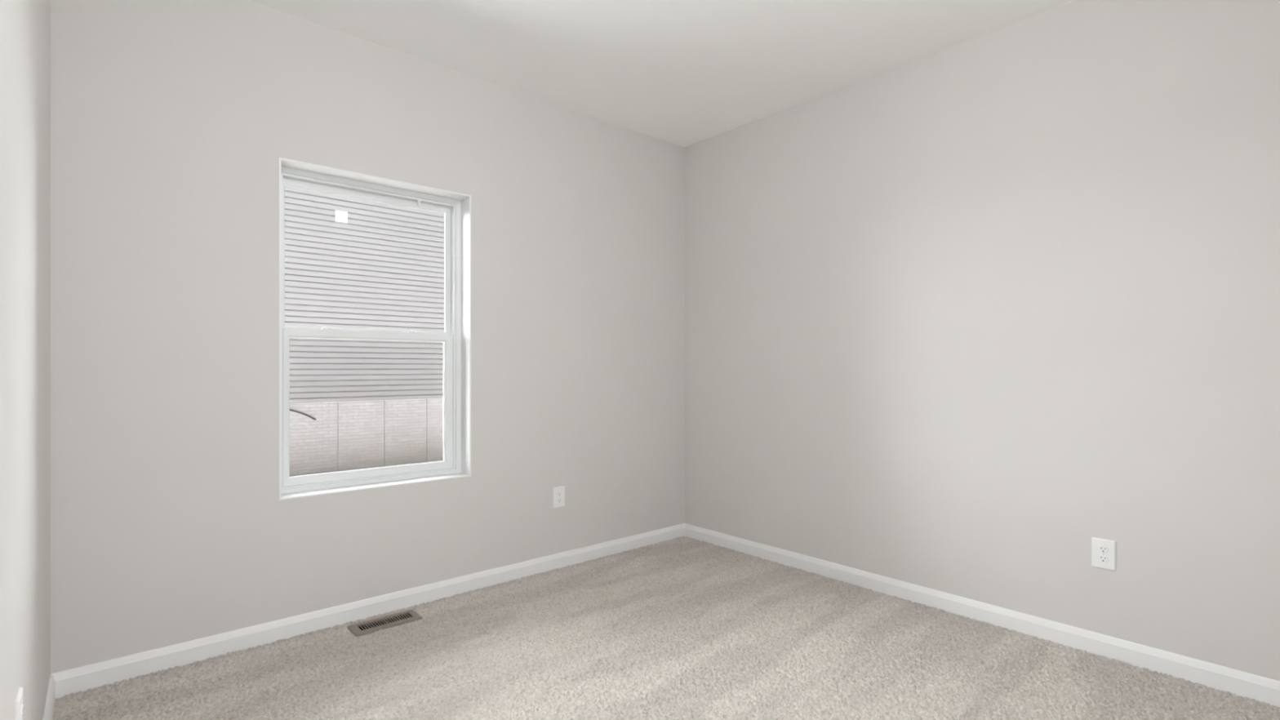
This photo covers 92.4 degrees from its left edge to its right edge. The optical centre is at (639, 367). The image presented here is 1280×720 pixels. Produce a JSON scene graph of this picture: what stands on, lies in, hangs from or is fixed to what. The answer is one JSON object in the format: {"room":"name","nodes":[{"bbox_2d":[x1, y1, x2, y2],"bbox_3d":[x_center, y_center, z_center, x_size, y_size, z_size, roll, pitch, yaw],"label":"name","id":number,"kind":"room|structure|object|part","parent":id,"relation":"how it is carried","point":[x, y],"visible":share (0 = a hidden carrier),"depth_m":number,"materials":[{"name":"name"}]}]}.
{"room":"empty bedroom","nodes":[
{"label":"empty bedroom","id":0,"kind":"room"},
{"bbox_2d":[0,0,50,719],"bbox_3d":[-1.083,-0.184,0.914,0.150,2.754,3.703,0,0,-41],"label":"wall","id":1,"kind":"structure","parent":0,"point":[24,24],"depth_m":1.49,"materials":[{"name":"paint"}]},
{"bbox_2d":[15,686,23,719],"bbox_3d":[-1.343,0.766,1.329,0.008,0.121,0.080,0,0,-41],"label":"wall outlet","id":2,"kind":"object","parent":1,"relation":"attached to","point":[19,702],"visible":1,"depth_m":1.32,"materials":[{"name":"white plastic"}]},
{"bbox_2d":[20,703,23,719],"bbox_3d":[-1.341,0.747,1.331,0.004,0.028,0.034,0,0,-41],"label":"receptacle","id":3,"kind":"object","parent":2,"relation":"attached to","point":[21,704],"depth_m":1.32,"materials":[{"name":"white plastic"}]},
{"bbox_2d":[43,674,55,719],"bbox_3d":[-0.955,1.145,0.893,0.014,0.092,3.503,0,0,-41],"label":"baseboard","id":4,"kind":"structure","parent":1,"relation":"attached to","point":[51,696],"depth_m":2.07,"materials":[{"name":"white paint"}]},
{"bbox_2d":[50,0,684,673],"bbox_3d":[-0.968,-0.184,3.349,3.240,2.754,0.200,0,0,-41],"label":"wall","id":5,"kind":"structure","parent":0,"point":[172,122],"depth_m":2.65,"materials":[{"name":"paint"}]},
{"bbox_2d":[50,523,684,698],"bbox_3d":[-0.897,1.145,3.268,3.240,0.092,0.014,0,0,-41],"label":"baseboard","id":6,"kind":"structure","parent":5,"relation":"attached to","point":[82,678],"depth_m":2.78,"materials":[{"name":"white paint"}]},
{"bbox_2d":[280,166,461,493],"bbox_3d":[-1.339,-0.171,3.090,0.897,1.497,0.093,0,0,-41],"label":"window","id":7,"kind":"structure","parent":5,"relation":"in","point":[451,338],"depth_m":3.12,"materials":[{"name":"white plastic"}]},
{"bbox_2d":[335,209,347,223],"bbox_3d":[-1.460,-0.739,2.999,0.057,0.057,0.001,0,0,-41],"label":"sticker","id":8,"kind":"object","parent":7,"relation":"attached to","point":[341,216],"visible":1,"depth_m":3.00,"materials":[{"name":"white paper"}]},
{"bbox_3d":[-1.349,-0.509,3.097,0.815,0.736,0.014,0,0,-41],"label":"sash","id":9,"kind":"part","parent":7,"relation":"part of","materials":[{"name":"white plastic"}]},
{"bbox_3d":[-1.329,0.181,3.075,0.813,0.721,0.022,0,0,-41],"label":"sash","id":10,"kind":"part","parent":7,"relation":"part of","materials":[{"name":"white plastic"}]},
{"bbox_2d":[279,157,471,500],"bbox_3d":[-1.273,-0.171,3.015,0.899,1.499,0.106,0,0,-41],"label":"trim","id":11,"kind":"structure","parent":5,"relation":"attached to","point":[465,199],"depth_m":3.24,"materials":[{"name":"white paint"}]},
{"bbox_2d":[553,485,564,508],"bbox_3d":[-0.479,0.766,3.640,0.080,0.121,0.008,0,0,-41],"label":"wall outlet","id":12,"kind":"object","parent":5,"relation":"attached to","point":[558,492],"visible":1,"depth_m":3.64,"materials":[{"name":"white plastic"}]},
{"bbox_2d":[556,497,561,502],"bbox_3d":[-0.478,0.786,3.638,0.034,0.028,0.004,0,0,-41],"label":"receptacle","id":13,"kind":"object","parent":12,"relation":"attached to","point":[558,500],"depth_m":3.63,"materials":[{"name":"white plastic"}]},
{"bbox_2d":[556,491,561,496],"bbox_3d":[-0.478,0.747,3.638,0.034,0.028,0.004,0,0,-41],"label":"receptacle","id":14,"kind":"object","parent":12,"relation":"attached to","point":[558,493],"depth_m":3.63,"materials":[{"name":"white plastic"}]},
{"bbox_2d":[248,0,1074,147],"bbox_3d":[0.239,-1.636,1.978,3.540,0.150,3.853,0,0,-41],"label":"ceiling","id":15,"kind":"structure","parent":0,"point":[684,73],"depth_m":2.93,"materials":[{"name":"paint"}]},
{"bbox_2d":[684,0,1279,680],"bbox_3d":[1.462,-0.184,3.154,0.150,2.754,3.703,0,0,-41],"label":"wall","id":16,"kind":"structure","parent":0,"point":[960,318],"depth_m":2.77,"materials":[{"name":"paint"}]},
{"bbox_2d":[684,523,1279,706],"bbox_3d":[1.466,1.145,3.024,0.014,0.092,3.503,0,0,-41],"label":"baseboard","id":17,"kind":"structure","parent":16,"relation":"attached to","point":[1262,689],"depth_m":2.72,"materials":[{"name":"white paint"}]},
{"bbox_2d":[1091,537,1115,571],"bbox_3d":[1.908,0.766,2.527,0.008,0.121,0.080,0,0,-41],"label":"wall outlet","id":18,"kind":"object","parent":16,"relation":"attached to","point":[1103,551],"visible":1,"depth_m":2.52,"materials":[{"name":"white plastic"}]},
{"bbox_2d":[1097,555,1108,562],"bbox_3d":[1.907,0.786,2.525,0.004,0.028,0.034,0,0,-41],"label":"receptacle","id":19,"kind":"object","parent":18,"relation":"attached to","point":[1101,558],"depth_m":2.52,"materials":[{"name":"white plastic"}]},
{"bbox_2d":[1097,545,1108,553],"bbox_3d":[1.907,0.747,2.525,0.004,0.028,0.034,0,0,-41],"label":"receptacle","id":20,"kind":"object","parent":18,"relation":"attached to","point":[1101,548],"depth_m":2.52,"materials":[{"name":"white plastic"}]},
{"bbox_3d":[0.239,1.296,1.978,3.540,0.206,3.853,0,0,-41],"label":"floor","id":21,"kind":"structure","parent":0,"visible":0},
{"bbox_2d":[347,609,422,636],"bbox_3d":[-1.181,1.254,2.848,0.300,0.158,0.135,0,0,-41],"label":"floor vent","id":22,"kind":"object","parent":21,"relation":"in","point":[370,626],"visible":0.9,"depth_m":2.84,"materials":[{"name":"brown metal"}]},
{"bbox_2d":[359,613,410,630],"bbox_3d":[-1.181,1.177,2.848,0.213,0.002,0.069,0,0,-41],"label":"grille","id":23,"kind":"object","parent":22,"relation":"attached to","point":[399,615],"depth_m":2.85,"materials":[{"name":"brown"}]},
{"bbox_2d":[53,536,1279,719],"bbox_3d":[0.256,1.185,1.959,3.230,0.019,3.493,0,0,-41],"label":"carpet","id":24,"kind":"object","parent":21,"relation":"on","point":[683,628],"visible":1,"depth_m":2.42,"materials":[{"name":"beige carpet"}]},
{"label":"outside","id":25,"kind":"structure","parent":0,"visible":0},
{"bbox_3d":[-33.328,2.284,41.653,145.000,0.300,100.027,0,0,-41],"label":"ground","id":26,"kind":"structure","parent":25,"visible":0},
{"bbox_2d":[284,186,444,476],"bbox_3d":[-9.132,-1.779,15.675,13.600,7.826,9.700,0,0,-41],"label":"neighboring house","id":27,"kind":"structure","parent":26,"relation":"on","point":[373,403],"depth_m":12.65,"materials":[{"name":"plastic"}]},
{"bbox_2d":[289,408,315,420],"bbox_3d":[-6.668,0.856,11.761,0.838,0.343,0.045,0,0,-44],"label":"cable","id":28,"kind":"object","parent":27,"relation":"attached to","point":[297,411],"visible":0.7,"depth_m":11.88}
]}

